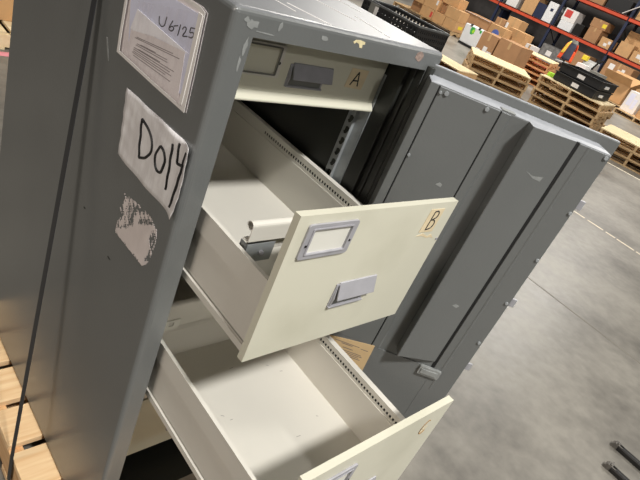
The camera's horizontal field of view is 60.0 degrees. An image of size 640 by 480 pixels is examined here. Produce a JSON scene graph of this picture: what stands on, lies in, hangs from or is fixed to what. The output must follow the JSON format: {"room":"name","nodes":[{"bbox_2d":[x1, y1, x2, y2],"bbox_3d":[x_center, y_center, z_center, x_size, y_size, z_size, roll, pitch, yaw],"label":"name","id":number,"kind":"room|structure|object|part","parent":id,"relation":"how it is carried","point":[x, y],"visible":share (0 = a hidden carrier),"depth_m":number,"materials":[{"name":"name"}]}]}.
{"room":"warehouse","nodes":[
{"label":"warehouse","id":0,"kind":"room"},
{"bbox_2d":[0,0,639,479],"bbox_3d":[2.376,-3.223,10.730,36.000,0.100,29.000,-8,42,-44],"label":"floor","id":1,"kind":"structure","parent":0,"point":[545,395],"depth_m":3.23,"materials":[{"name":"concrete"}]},
{"bbox_2d":[0,51,8,56],"bbox_3d":[-2.149,-1.371,4.167,1.150,0.001,0.080,-8,42,-44],"label":"trim","id":2,"kind":"structure","parent":1,"relation":"on","point":[1,53],"depth_m":4.03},
{"bbox_2d":[0,20,11,49],"bbox_3d":[-2.600,-1.820,4.453,1.000,0.130,1.213,-8,42,-44],"label":"wooden pallet","id":3,"kind":"object","parent":1,"relation":"on","point":[4,36],"visible":0.05,"depth_m":4.07,"materials":[{"name":"brown wood"}]},
{"bbox_2d":[0,0,13,21],"bbox_3d":[-2.562,-1.958,4.250,0.602,0.309,0.600,-8,42,-44],"label":"cardboard box","id":4,"kind":"object","parent":3,"relation":"on","point":[6,6],"visible":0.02,"depth_m":4.17,"materials":[{"name":"brown cardboard"}]},
{"bbox_2d":[0,338,62,479],"bbox_3d":[-0.604,0.604,1.848,0.790,0.140,1.225,-8,42,-44],"label":"wooden pallet","id":5,"kind":"object","parent":1,"relation":"on","point":[37,462],"visible":0.11,"depth_m":1.60,"materials":[{"name":"brown wood"}]},
{"bbox_2d":[0,0,619,479],"bbox_3d":[-0.209,0.037,1.514,0.822,1.362,1.352,-8,42,-44],"label":"file cabinet","id":6,"kind":"object","parent":5,"relation":"on","point":[356,212],"visible":0.98,"depth_m":1.19,"materials":[{"name":"grey metal"}]},
{"bbox_2d":[7,0,96,479],"bbox_3d":[-0.577,0.011,1.393,0.120,1.468,0.391,32,30,15],"label":"strap","id":7,"kind":"object","parent":6,"relation":"attached to","point":[93,2],"visible":1,"depth_m":1.24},
{"bbox_3d":[-0.370,0.465,1.526,0.423,0.218,0.014,-8,42,-44],"label":"panel","id":8,"kind":"part","parent":6,"relation":"part of","materials":[{"name":"beige metal"}]},
{"bbox_2d":[118,88,188,218],"bbox_3d":[-0.300,-0.158,0.986,0.013,0.143,0.257,-6,40,-42],"label":"paper sign","id":9,"kind":"object","parent":6,"relation":"attached to","point":[155,153],"visible":1,"depth_m":0.98,"materials":[{"name":"white paper"},{"name":"black ink"}]},
{"bbox_2d":[117,0,207,112],"bbox_3d":[-0.271,-0.344,0.927,0.006,0.167,0.264,-8,42,-44],"label":"pouch","id":10,"kind":"object","parent":6,"relation":"attached to","point":[161,39],"visible":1,"depth_m":0.92,"materials":[{"name":"clear plastic"},{"name":"white paper"},{"name":"grey ink"}]},
{"bbox_3d":[-0.261,0.193,1.372,0.375,0.153,0.032,-8,42,-44],"label":"follower plate","id":11,"kind":"part","parent":6,"relation":"part of","materials":[{"name":"beige metal"}]},
{"bbox_3d":[-0.008,0.029,1.091,0.375,0.186,0.032,-8,42,-44],"label":"follower plate","id":12,"kind":"part","parent":6,"relation":"part of","materials":[{"name":"beige metal"}]},
{"bbox_3d":[-0.198,-0.117,1.265,0.410,0.156,0.780,-8,42,-44],"label":"drawer","id":13,"kind":"part","parent":6,"relation":"part of","materials":[{"name":"beige metal"}]},
{"bbox_3d":[-0.208,0.263,1.330,0.410,0.156,0.840,-8,42,-44],"label":"drawer","id":14,"kind":"part","parent":6,"relation":"part of","materials":[{"name":"beige metal"}]},
{"bbox_3d":[-0.039,-0.186,1.371,0.002,0.018,0.772,-8,42,-44],"label":"slide rail","id":15,"kind":"part","parent":6,"relation":"part of","materials":[{"name":"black metal"}]},
{"bbox_3d":[-0.017,-0.308,1.056,0.110,0.047,0.012,-8,42,-44],"label":"handle","id":16,"kind":"part","parent":6,"relation":"part of","materials":[{"name":"metal"}]},
{"bbox_3d":[-0.022,-0.317,1.056,0.424,0.125,0.024,-8,42,-44],"label":"panel","id":17,"kind":"part","parent":6,"relation":"part of","materials":[{"name":"beige metal"}]},
{"bbox_3d":[0.066,0.061,1.022,0.423,0.301,0.014,-8,42,-44],"label":"panel","id":18,"kind":"part","parent":6,"relation":"part of","materials":[{"name":"beige metal"}]},
{"bbox_3d":[0.063,0.098,1.034,0.109,0.058,0.012,-8,42,-44],"label":"handle","id":19,"kind":"part","parent":6,"relation":"part of","materials":[{"name":"metal"}]},
{"bbox_3d":[-0.048,0.195,1.436,0.002,0.018,0.832,-8,42,-44],"label":"slide rail","id":20,"kind":"part","parent":6,"relation":"part of","materials":[{"name":"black metal"}]},
{"bbox_3d":[0.070,0.469,1.077,0.423,0.298,0.014,-8,42,-44],"label":"panel","id":21,"kind":"part","parent":6,"relation":"part of","materials":[{"name":"beige metal"}]},
{"bbox_3d":[0.030,0.521,1.562,0.329,0.617,0.003,21,29,-6],"label":"plate","id":22,"kind":"part","parent":6,"relation":"part of","materials":[{"name":"grey metal"}]},
{"bbox_3d":[0.183,-0.017,1.250,0.131,0.652,0.003,21,29,-6],"label":"plate","id":23,"kind":"part","parent":6,"relation":"part of","materials":[{"name":"grey metal"}]},
{"bbox_3d":[0.199,0.254,1.450,0.453,1.312,0.089,21,29,-6],"label":"door","id":24,"kind":"part","parent":6,"relation":"part of","materials":[{"name":"grey metal"}]},
{"bbox_3d":[0.332,0.329,1.425,0.071,1.270,0.003,21,29,-6],"label":"plate","id":25,"kind":"part","parent":6,"relation":"part of","materials":[{"name":"grey metal"}]},
{"bbox_2d":[361,0,449,51],"bbox_3d":[1.190,-3.106,8.684,1.060,0.830,1.200,-8,42,-44],"label":"bin","id":26,"kind":"object","parent":1,"relation":"on","point":[432,36],"visible":0.41,"depth_m":8.34,"materials":[{"name":"black plastic"}]},
{"bbox_3d":[0.801,-3.479,8.449,0.017,0.240,0.180,-8,42,-44],"label":"latch panel","id":27,"kind":"part","parent":26,"relation":"part of","materials":[{"name":"grey plastic"}]},
{"bbox_2d":[393,1,461,37],"bbox_3d":[3.624,-7.027,17.800,1.300,0.130,2.562,-8,42,-44],"label":"wooden pallet","id":28,"kind":"object","parent":1,"relation":"on","point":[395,3],"visible":0.53,"depth_m":17.61,"materials":[{"name":"brown wood"}]},
{"bbox_2d":[410,0,423,12],"bbox_3d":[3.261,-7.441,17.786,0.452,0.289,0.490,-8,42,-44],"label":"cardboard box","id":29,"kind":"object","parent":28,"relation":"on","point":[416,6],"visible":0.44,"depth_m":17.65,"materials":[{"name":"brown cardboard"}]},
{"bbox_2d":[419,5,434,19],"bbox_3d":[3.477,-7.114,17.398,0.453,0.289,0.510,-8,42,-44],"label":"cardboard box","id":30,"kind":"object","parent":28,"relation":"on","point":[426,11],"visible":0.55,"depth_m":17.23,"materials":[{"name":"brown cardboard"}]},
{"bbox_2d":[424,0,443,11],"bbox_3d":[3.597,-7.338,17.243,0.453,0.297,0.540,-8,42,-44],"label":"cardboard box","id":31,"kind":"object","parent":30,"relation":"on","point":[436,5],"visible":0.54,"depth_m":17.05,"materials":[{"name":"brown cardboard"}]},
{"bbox_2d":[431,11,445,24],"bbox_3d":[3.782,-6.821,17.131,0.452,0.289,0.450,-8,42,-44],"label":"cardboard box","id":32,"kind":"object","parent":28,"relation":"on","point":[438,17],"visible":0.58,"depth_m":16.97,"materials":[{"name":"brown cardboard"}]},
{"bbox_2d":[441,3,450,13],"bbox_3d":[4.038,-7.098,17.166,0.482,0.297,0.320,-8,42,-44],"label":"cardboard box","id":33,"kind":"object","parent":32,"relation":"on","point":[445,6],"visible":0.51,"depth_m":17.03,"materials":[{"name":"brown cardboard"}]},
{"bbox_2d":[443,0,468,10],"bbox_3d":[4.141,-7.263,16.915,0.452,0.277,0.600,-8,42,-44],"label":"cardboard box","id":34,"kind":"object","parent":33,"relation":"on","point":[462,5],"visible":1,"depth_m":16.74,"materials":[{"name":"brown cardboard"}]},
{"bbox_2d":[442,16,465,33],"bbox_3d":[4.072,-6.542,16.876,0.452,0.289,0.462,-8,42,-44],"label":"cardboard box","id":35,"kind":"object","parent":28,"relation":"on","point":[449,23],"visible":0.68,"depth_m":16.73,"materials":[{"name":"brown cardboard"}]},
{"bbox_2d":[445,5,469,23],"bbox_3d":[4.145,-6.810,16.762,0.452,0.297,0.540,-8,42,-44],"label":"cardboard box","id":36,"kind":"object","parent":35,"relation":"on","point":[458,15],"visible":1,"depth_m":16.61,"materials":[{"name":"brown cardboard"}]},
{"bbox_2d":[458,23,484,48],"bbox_3d":[4.389,-5.771,15.766,0.425,0.600,0.658,-8,42,-44],"label":"bin","id":37,"kind":"object","parent":1,"relation":"on","point":[471,34],"visible":0.75,"depth_m":15.63,"materials":[{"name":"plastic"}]},
{"bbox_2d":[470,69,519,98],"bbox_3d":[3.328,-3.098,10.985,1.180,0.130,1.000,23,29,-1],"label":"pallet","id":38,"kind":"object","parent":1,"relation":"on","point":[470,69],"visible":0.16,"depth_m":10.73,"materials":[{"name":"brown wood"}]},
{"bbox_2d":[462,59,523,97],"bbox_3d":[3.376,-3.193,10.907,1.180,0.130,1.000,23,29,-1],"label":"pallet","id":39,"kind":"object","parent":38,"relation":"on","point":[491,80],"visible":0.63,"depth_m":10.70,"materials":[{"name":"brown wood"}]},
{"bbox_2d":[466,53,527,91],"bbox_3d":[3.442,-3.295,10.855,1.180,0.130,1.000,23,29,-1],"label":"pallet","id":40,"kind":"object","parent":39,"relation":"on","point":[470,63],"visible":0.73,"depth_m":10.65,"materials":[{"name":"brown wood"}]},
{"bbox_2d":[469,47,530,84],"bbox_3d":[3.473,-3.402,10.786,1.178,0.130,1.000,24,29,1],"label":"pallet","id":41,"kind":"object","parent":40,"relation":"on","point":[477,55],"visible":1,"depth_m":10.64,"materials":[{"name":"brown wood"}]},
{"bbox_2d":[498,9,510,19],"bbox_3d":[7.588,-9.152,23.352,0.600,1.040,0.100,-8,42,-44],"label":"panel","id":42,"kind":"object","parent":1,"relation":"on","point":[504,14],"visible":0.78,"depth_m":23.10,"materials":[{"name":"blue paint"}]},
{"bbox_2d":[529,77,540,87],"bbox_3d":[5.246,-4.292,14.408,1.207,0.130,1.000,34,30,18],"label":"pallet","id":43,"kind":"object","parent":1,"relation":"on","point":[532,82],"visible":0.02,"depth_m":14.15,"materials":[{"name":"brown wood"}]},
{"bbox_2d":[524,69,546,81],"bbox_3d":[5.279,-4.403,14.347,1.207,0.130,1.000,34,30,19],"label":"pallet","id":44,"kind":"object","parent":43,"relation":"on","point":[530,74],"visible":0.08,"depth_m":14.35,"materials":[{"name":"brown wood"}]},
{"bbox_2d":[524,64,547,75],"bbox_3d":[5.356,-4.488,14.275,1.207,0.130,1.000,35,30,19],"label":"pallet","id":45,"kind":"object","parent":44,"relation":"on","point":[527,67],"visible":0.09,"depth_m":14.09,"materials":[{"name":"brown wood"}]},
{"bbox_2d":[527,59,555,72],"bbox_3d":[5.386,-4.607,14.224,1.207,0.130,1.000,35,30,19],"label":"pallet","id":46,"kind":"object","parent":45,"relation":"on","point":[530,62],"visible":0.41,"depth_m":13.99,"materials":[{"name":"brown wood"}]},
{"bbox_2d":[529,51,558,68],"bbox_3d":[5.440,-4.702,14.152,1.213,0.130,1.000,34,30,19],"label":"pallet","id":47,"kind":"object","parent":46,"relation":"on","point":[534,55],"visible":0.57,"depth_m":13.96,"materials":[{"name":"brown wood"}]},
{"bbox_2d":[536,43,563,66],"bbox_3d":[9.006,-7.101,21.417,0.702,0.600,0.900,-8,42,-44],"label":"tote","id":48,"kind":"object","parent":1,"relation":"on","point":[551,52],"visible":0.56,"depth_m":21.17,"materials":[{"name":"grey plastic"}]},
{"bbox_2d":[527,101,599,131],"bbox_3d":[4.701,-2.338,10.724,1.283,0.130,1.000,39,32,26],"label":"pallet","id":49,"kind":"object","parent":1,"relation":"on","point":[527,101],"visible":0.11,"depth_m":10.69,"materials":[{"name":"brown wood"}]},
{"bbox_2d":[528,94,605,131],"bbox_3d":[4.753,-2.444,10.669,1.283,0.130,1.000,39,32,26],"label":"pallet","id":50,"kind":"object","parent":49,"relation":"on","point":[597,127],"visible":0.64,"depth_m":10.55,"materials":[{"name":"brown wood"}]},
{"bbox_2d":[530,87,606,124],"bbox_3d":[4.760,-2.561,10.597,1.283,0.130,1.000,39,32,26],"label":"pallet","id":51,"kind":"object","parent":50,"relation":"on","point":[592,121],"visible":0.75,"depth_m":10.41,"materials":[{"name":"brown wood"}]},
{"bbox_2d":[535,81,613,119],"bbox_3d":[4.835,-2.649,10.529,1.283,0.130,1.000,40,32,27],"label":"pallet","id":52,"kind":"object","parent":51,"relation":"on","point":[552,92],"visible":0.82,"depth_m":10.36,"materials":[{"name":"brown wood"}]},
{"bbox_2d":[537,74,615,111],"bbox_3d":[4.854,-2.781,10.492,1.278,0.130,1.000,39,32,26],"label":"pallet","id":53,"kind":"object","parent":52,"relation":"on","point":[598,105],"visible":0.82,"depth_m":10.31,"materials":[{"name":"brown wood"}]},
{"bbox_2d":[553,70,612,100],"bbox_3d":[4.909,-2.877,10.381,0.830,0.165,0.873,-8,42,-44],"label":"crate","id":54,"kind":"object","parent":53,"relation":"on","point":[574,84],"visible":0.87,"depth_m":10.10,"materials":[{"name":"plastic"}]},
{"bbox_2d":[559,62,618,92],"bbox_3d":[4.988,-3.007,10.310,0.830,0.165,0.873,-8,42,-44],"label":"crate","id":55,"kind":"object","parent":54,"relation":"on","point":[580,74],"visible":1,"depth_m":10.08,"materials":[{"name":"plastic"}]},
{"bbox_2d":[490,0,639,71],"bbox_3d":[10.364,-8.333,20.582,1.225,4.340,12.590,-8,42,-44],"label":"storage rack","id":56,"kind":"object","parent":1,"relation":"on","point":[629,20],"visible":0.73,"depth_m":20.42,"materials":[{"name":"metal"}]},
{"bbox_3d":[8.076,-10.532,22.581,1.090,4.340,0.090,-8,42,-44],"label":"post frame","id":57,"kind":"part","parent":56,"relation":"part of","materials":[{"name":"blue paint"}]},
{"bbox_2d":[506,0,524,9],"bbox_3d":[8.007,-9.716,22.556,0.600,0.476,0.500,-8,42,-44],"label":"cardboard box","id":58,"kind":"object","parent":56,"relation":"on","point":[517,4],"visible":0.74,"depth_m":22.38,"materials":[{"name":"white cardboard"}]},
{"bbox_2d":[520,0,547,14],"bbox_3d":[8.547,-9.350,22.131,0.702,0.677,0.580,-8,42,-44],"label":"cardboard box","id":59,"kind":"object","parent":56,"relation":"on","point":[529,6],"visible":0.71,"depth_m":21.91,"materials":[{"name":"brown cardboard"}]},
{"bbox_2d":[532,2,547,18],"bbox_3d":[8.797,-8.989,21.857,0.600,0.536,0.400,-8,42,-44],"label":"cardboard box","id":60,"kind":"object","parent":56,"relation":"on","point":[541,8],"visible":0.61,"depth_m":21.64,"materials":[{"name":"blue cardboard"}]},
{"bbox_2d":[541,1,565,24],"bbox_3d":[9.084,-8.795,21.556,0.652,0.716,0.400,-8,42,-44],"label":"box","id":61,"kind":"object","parent":56,"relation":"on","point":[553,7],"visible":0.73,"depth_m":21.36,"materials":[{"name":"cardboard"}]},
{"bbox_3d":[9.598,-9.066,21.245,1.090,4.340,0.090,-8,42,-44],"label":"post frame","id":62,"kind":"part","parent":56,"relation":"part of","materials":[{"name":"blue paint"}]},
{"bbox_2d":[557,19,574,32],"bbox_3d":[9.513,-8.164,21.248,0.600,0.300,0.550,-8,42,-44],"label":"cardboard box","id":63,"kind":"object","parent":56,"relation":"on","point":[563,24],"visible":0.73,"depth_m":21.02,"materials":[{"name":"white cardboard"}]},
{"bbox_2d":[561,7,585,24],"bbox_3d":[9.627,-8.475,21.085,0.602,0.434,0.560,-8,42,-44],"label":"cardboard box","id":64,"kind":"object","parent":63,"relation":"on","point":[574,17],"visible":0.93,"depth_m":20.88,"materials":[{"name":"white cardboard"}]},
{"bbox_2d":[571,23,588,37],"bbox_3d":[9.931,-7.934,21.071,0.700,0.396,0.340,-8,42,-44],"label":"case","id":65,"kind":"object","parent":56,"relation":"on","point":[579,30],"visible":0.86,"depth_m":20.83,"materials":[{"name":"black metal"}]},
{"bbox_2d":[583,25,608,44],"bbox_3d":[10.268,-7.589,20.635,0.702,0.497,0.500,-8,42,-44],"label":"cardboard box","id":66,"kind":"object","parent":56,"relation":"on","point":[594,35],"visible":0.91,"depth_m":20.39,"materials":[{"name":"brown cardboard"}]},
{"bbox_2d":[590,17,614,33],"bbox_3d":[10.427,-7.912,20.461,0.653,0.299,0.620,-8,42,-44],"label":"cardboard box","id":67,"kind":"object","parent":66,"relation":"on","point":[600,24],"visible":0.99,"depth_m":20.25,"materials":[{"name":"brown cardboard"}]},
{"bbox_2d":[590,0,607,5],"bbox_3d":[10.293,-8.949,20.482,0.802,0.407,0.900,-8,42,-44],"label":"cardboard box","id":68,"kind":"object","parent":56,"relation":"on","point":[601,2],"visible":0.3,"depth_m":20.11,"materials":[{"name":"brown cardboard"}]},
{"bbox_2d":[598,37,617,50],"bbox_3d":[10.516,-7.160,20.265,0.553,0.337,0.420,-8,42,-44],"label":"cardboard box","id":69,"kind":"object","parent":56,"relation":"on","point":[605,43],"visible":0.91,"depth_m":20.08,"materials":[{"name":"brown cardboard"}]},
{"bbox_3d":[11.120,-7.600,19.909,1.090,4.340,0.090,-8,42,-44],"label":"post frame","id":70,"kind":"part","parent":56,"relation":"part of","materials":[{"name":"blue paint"}]},
{"bbox_2d":[605,0,639,17],"bbox_3d":[10.896,-8.397,19.949,0.800,0.456,0.850,-8,42,-44],"label":"tote","id":71,"kind":"object","parent":56,"relation":"on","point":[621,6],"visible":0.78,"depth_m":19.64,"materials":[{"name":"plastic"}]},
{"bbox_2d":[614,41,637,58],"bbox_3d":[10.923,-6.758,19.766,0.452,0.457,0.500,-8,42,-44],"label":"cardboard box","id":72,"kind":"object","parent":56,"relation":"on","point":[624,49],"visible":0.97,"depth_m":19.60,"materials":[{"name":"brown cardboard"}]},
{"bbox_2d":[624,31,639,51],"bbox_3d":[11.447,-6.934,20.031,0.602,0.857,0.850,-8,42,-44],"label":"cardboard box","id":73,"kind":"object","parent":56,"relation":"on","point":[633,38],"visible":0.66,"depth_m":19.80,"materials":[{"name":"brown cardboard"}]},
{"bbox_2d":[629,50,639,63],"bbox_3d":[11.283,-6.354,19.479,0.483,0.337,0.580,-8,42,-44],"label":"cardboard box","id":74,"kind":"object","parent":56,"relation":"on","point":[635,57],"visible":0.9,"depth_m":19.38,"materials":[{"name":"brown cardboard"}]},
{"bbox_2d":[565,50,597,64],"bbox_3d":[9.688,-6.582,20.799,0.700,0.840,0.800,-8,42,-44],"label":"cardboard box","id":75,"kind":"object","parent":1,"relation":"on","point":[577,58],"visible":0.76,"depth_m":20.47,"materials":[{"name":"brown cardboard"}]},
{"bbox_2d":[528,277,639,363],"bbox_3d":[0.593,-0.646,4.978,0.017,0.001,14.000,-8,42,-44],"label":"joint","id":76,"kind":"structure","parent":1,"relation":"on","point":[528,277],"depth_m":3.87,"materials":[{"name":"grey concrete"}]},
{"bbox_2d":[581,55,603,71],"bbox_3d":[8.442,-5.295,17.525,0.595,1.021,0.751,-8,42,-44],"label":"machine","id":77,"kind":"object","parent":1,"relation":"on","point":[594,66],"visible":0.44,"depth_m":17.32,"materials":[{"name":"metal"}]},
{"bbox_2d":[574,211,639,254],"bbox_3d":[3.558,0.457,5.320,0.036,0.001,5.737,-8,42,-44],"label":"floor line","id":78,"kind":"structure","parent":1,"relation":"on","point":[574,211],"depth_m":5.80,"materials":[{"name":"white paint"}]},
{"bbox_2d":[607,100,620,107],"bbox_3d":[8.815,-4.266,17.005,0.900,0.130,1.208,-8,42,-44],"label":"wooden pallet","id":79,"kind":"object","parent":1,"relation":"on","point":[609,101],"visible":0.03,"depth_m":16.60,"materials":[{"name":"brown wood"}]},
{"bbox_2d":[605,68,639,104],"bbox_3d":[9.035,-4.572,16.713,0.919,0.792,1.030,-8,42,-44],"label":"carton","id":80,"kind":"object","parent":79,"relation":"on","point":[626,83],"visible":0.66,"depth_m":16.48,"materials":[{"name":"cardboard"}]},
{"bbox_2d":[603,441,639,479],"bbox_3d":[1.678,1.280,2.485,0.480,0.060,0.886,-8,42,-44],"label":"stand base","id":81,"kind":"object","parent":1,"relation":"on","point":[609,466],"visible":1,"depth_m":2.72,"materials":[{"name":"black metal"}]},
{"bbox_3d":[1.631,1.321,2.413,0.032,0.030,0.820,-8,42,-44],"label":"leg","id":82,"kind":"part","parent":81,"relation":"part of","materials":[{"name":"black metal"}]},
{"bbox_3d":[1.749,1.280,2.570,0.032,0.030,0.820,-8,42,-44],"label":"leg","id":83,"kind":"part","parent":81,"relation":"part of","materials":[{"name":"black metal"}]},
{"bbox_2d":[610,148,639,174],"bbox_3d":[5.373,-1.410,9.663,1.231,0.130,1.000,36,31,21],"label":"pallet","id":84,"kind":"object","parent":1,"relation":"on","point":[625,162],"visible":0.24,"depth_m":9.42,"materials":[{"name":"brown wood"}]},
{"bbox_2d":[605,132,639,165],"bbox_3d":[5.418,-1.505,9.584,1.231,0.130,1.000,37,31,23],"label":"pallet","id":85,"kind":"object","parent":84,"relation":"on","point":[631,154],"visible":0.23,"depth_m":9.41,"materials":[{"name":"brown wood"}]},
{"bbox_2d":[600,124,639,155],"bbox_3d":[5.455,-1.611,9.517,1.232,0.130,1.000,37,31,23],"label":"pallet","id":86,"kind":"object","parent":85,"relation":"on","point":[633,141],"visible":0.91,"depth_m":9.48,"materials":[{"name":"brown wood"}]},
{"bbox_2d":[612,107,639,125],"bbox_3d":[8.980,-3.360,15.606,0.900,0.130,1.259,-8,42,-44],"label":"wooden pallet","id":87,"kind":"object","parent":1,"relation":"on","point":[635,120],"visible":0.84,"depth_m":15.59,"materials":[{"name":"brown wood"}]},
{"bbox_2d":[620,90,639,114],"bbox_3d":[8.862,-3.869,15.650,0.402,0.558,0.400,-8,42,-44],"label":"cardboard box","id":88,"kind":"object","parent":87,"relation":"on","point":[631,104],"visible":0.96,"depth_m":15.52,"materials":[{"name":"cardboard"}]},
{"bbox_2d":[635,109,639,118],"bbox_3d":[8.991,-3.462,15.364,0.340,0.269,0.302,28,29,8],"label":"cardboard box","id":89,"kind":"object","parent":87,"relation":"on","point":[637,115],"visible":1,"depth_m":15.34,"materials":[{"name":"brown cardboard"}]},
{"bbox_3d":[7.609,-4.703,16.376,0.700,0.580,1.600,-8,42,-44],"label":"steel table","id":90,"kind":"object","parent":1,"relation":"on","visible":0},
{"bbox_2d":[575,62,589,70],"bbox_3d":[7.642,-5.028,16.151,0.300,0.178,0.300,-8,42,-44],"label":"cardboard box","id":91,"kind":"object","parent":90,"relation":"on","point":[578,64],"visible":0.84,"depth_m":16.04,"materials":[{"name":"white cardboard"}]},
{"bbox_2d":[589,70,606,79],"bbox_3d":[7.975,-4.724,15.928,0.400,0.138,0.400,-8,42,-44],"label":"cardboard box","id":92,"kind":"object","parent":90,"relation":"on","point":[591,71],"visible":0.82,"depth_m":15.80,"materials":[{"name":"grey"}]},
{"bbox_3d":[7.040,-5.145,16.029,0.319,1.220,0.319,-8,42,-44],"label":"stand","id":93,"kind":"object","parent":1,"relation":"on","visible":0},
{"bbox_2d":[557,39,578,62],"bbox_3d":[7.144,-5.438,15.882,0.298,0.606,0.460,-8,42,-44],"label":"safety vest","id":94,"kind":"object","parent":93,"relation":"hanging from","point":[568,52],"visible":1,"depth_m":15.80,"materials":[{"name":"fabric"}]},
{"bbox_3d":[4.316,-4.277,13.695,0.720,0.130,1.312,-8,42,-44],"label":"wooden pallet","id":95,"kind":"object","parent":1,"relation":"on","visible":0},
{"bbox_2d":[475,31,500,54],"bbox_3d":[4.224,-4.733,13.648,0.603,0.579,0.480,-8,42,-44],"label":"cardboard box","id":96,"kind":"object","parent":95,"relation":"on","point":[488,42],"visible":0.57,"depth_m":13.40,"materials":[{"name":"brown cardboard"}]},
{"bbox_2d":[492,37,532,68],"bbox_3d":[4.588,-4.405,13.325,0.603,0.619,0.612,-8,42,-44],"label":"cardboard box","id":97,"kind":"object","parent":95,"relation":"on","point":[507,50],"visible":0.83,"depth_m":13.09,"materials":[{"name":"brown cardboard"}]},
{"bbox_3d":[5.590,-7.412,19.903,1.250,0.130,1.510,-8,42,-44],"label":"wooden pallet","id":98,"kind":"object","parent":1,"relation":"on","visible":0},
{"bbox_2d":[464,10,494,31],"bbox_3d":[5.636,-7.578,19.544,0.840,0.509,1.160,-8,42,-44],"label":"cardboard box","id":99,"kind":"object","parent":98,"relation":"on","point":[477,20],"visible":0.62,"depth_m":19.16,"materials":[{"name":"brown cardboard"}]},
{"bbox_3d":[5.326,-5.948,17.135,0.432,0.239,0.650,-8,42,-44],"label":"cardboard box","id":100,"kind":"object","parent":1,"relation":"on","visible":0},
{"bbox_2d":[488,23,512,38],"bbox_3d":[5.448,-6.252,16.949,0.456,0.511,0.540,-8,42,-44],"label":"cardboard box","id":101,"kind":"object","parent":100,"relation":"on","point":[496,29],"visible":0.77,"depth_m":16.74,"materials":[{"name":"brown cardboard"}]},
{"bbox_3d":[10.033,-5.234,19.209,0.703,0.439,0.900,-8,42,-44],"label":"cardboard box","id":102,"kind":"object","parent":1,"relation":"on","visible":0},
{"bbox_2d":[600,59,639,78],"bbox_3d":[10.220,-5.668,18.955,0.703,0.631,0.950,-8,42,-44],"label":"cardboard box","id":103,"kind":"object","parent":102,"relation":"on","point":[611,64],"visible":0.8,"depth_m":18.67,"materials":[{"name":"brown cardboard"}]},
{"bbox_3d":[2.226,-3.198,10.337,0.620,0.130,1.214,-9,42,-45],"label":"pallet","id":104,"kind":"object","parent":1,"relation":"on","visible":0},
{"bbox_2d":[439,54,477,79],"bbox_3d":[2.281,-3.290,10.261,0.620,0.130,1.212,-7,41,-44],"label":"pallet","id":105,"kind":"object","parent":104,"relation":"on","point":[446,62],"visible":0.38,"depth_m":10.07,"materials":[{"name":"brown wood"}]},
{"bbox_3d":[6.503,-6.611,19.233,1.250,0.130,1.212,-8,42,-44],"label":"wooden pallet","id":106,"kind":"object","parent":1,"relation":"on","visible":0},
{"bbox_2d":[494,17,507,26],"bbox_3d":[6.170,-7.162,18.989,0.502,0.749,0.390,-8,42,-44],"label":"cardboard box","id":107,"kind":"object","parent":106,"relation":"on","point":[502,22],"visible":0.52,"depth_m":18.69,"materials":[{"name":"brown cardboard"}]},
{"bbox_2d":[504,16,528,31],"bbox_3d":[6.484,-6.962,18.698,0.503,0.929,0.500,-8,42,-44],"label":"cardboard box","id":108,"kind":"object","parent":106,"relation":"on","point":[513,22],"visible":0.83,"depth_m":18.40,"materials":[{"name":"brown cardboard"}]},
{"bbox_3d":[6.171,-5.674,17.412,1.000,0.130,1.208,-8,42,-44],"label":"wooden pallet","id":109,"kind":"object","parent":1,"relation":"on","visible":0},
{"bbox_2d":[509,27,533,46],"bbox_3d":[6.090,-6.115,17.214,0.502,0.709,0.640,-8,42,-44],"label":"cardboard box","id":110,"kind":"object","parent":109,"relation":"on","point":[520,37],"visible":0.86,"depth_m":16.92,"materials":[{"name":"brown cardboard"}]},
{"bbox_2d":[525,43,539,52],"bbox_3d":[6.338,-5.644,16.815,0.402,0.509,0.280,-8,42,-44],"label":"cardboard box","id":111,"kind":"object","parent":109,"relation":"on","point":[529,46],"visible":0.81,"depth_m":16.61,"materials":[{"name":"white cardboard"}]},
{"bbox_2d":[465,0,639,80],"bbox_3d":[15.623,-7.476,21.151,0.200,6.140,29.000,-8,42,-44],"label":"wall","id":112,"kind":"structure","parent":0,"point":[484,8],"depth_m":25.09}
]}

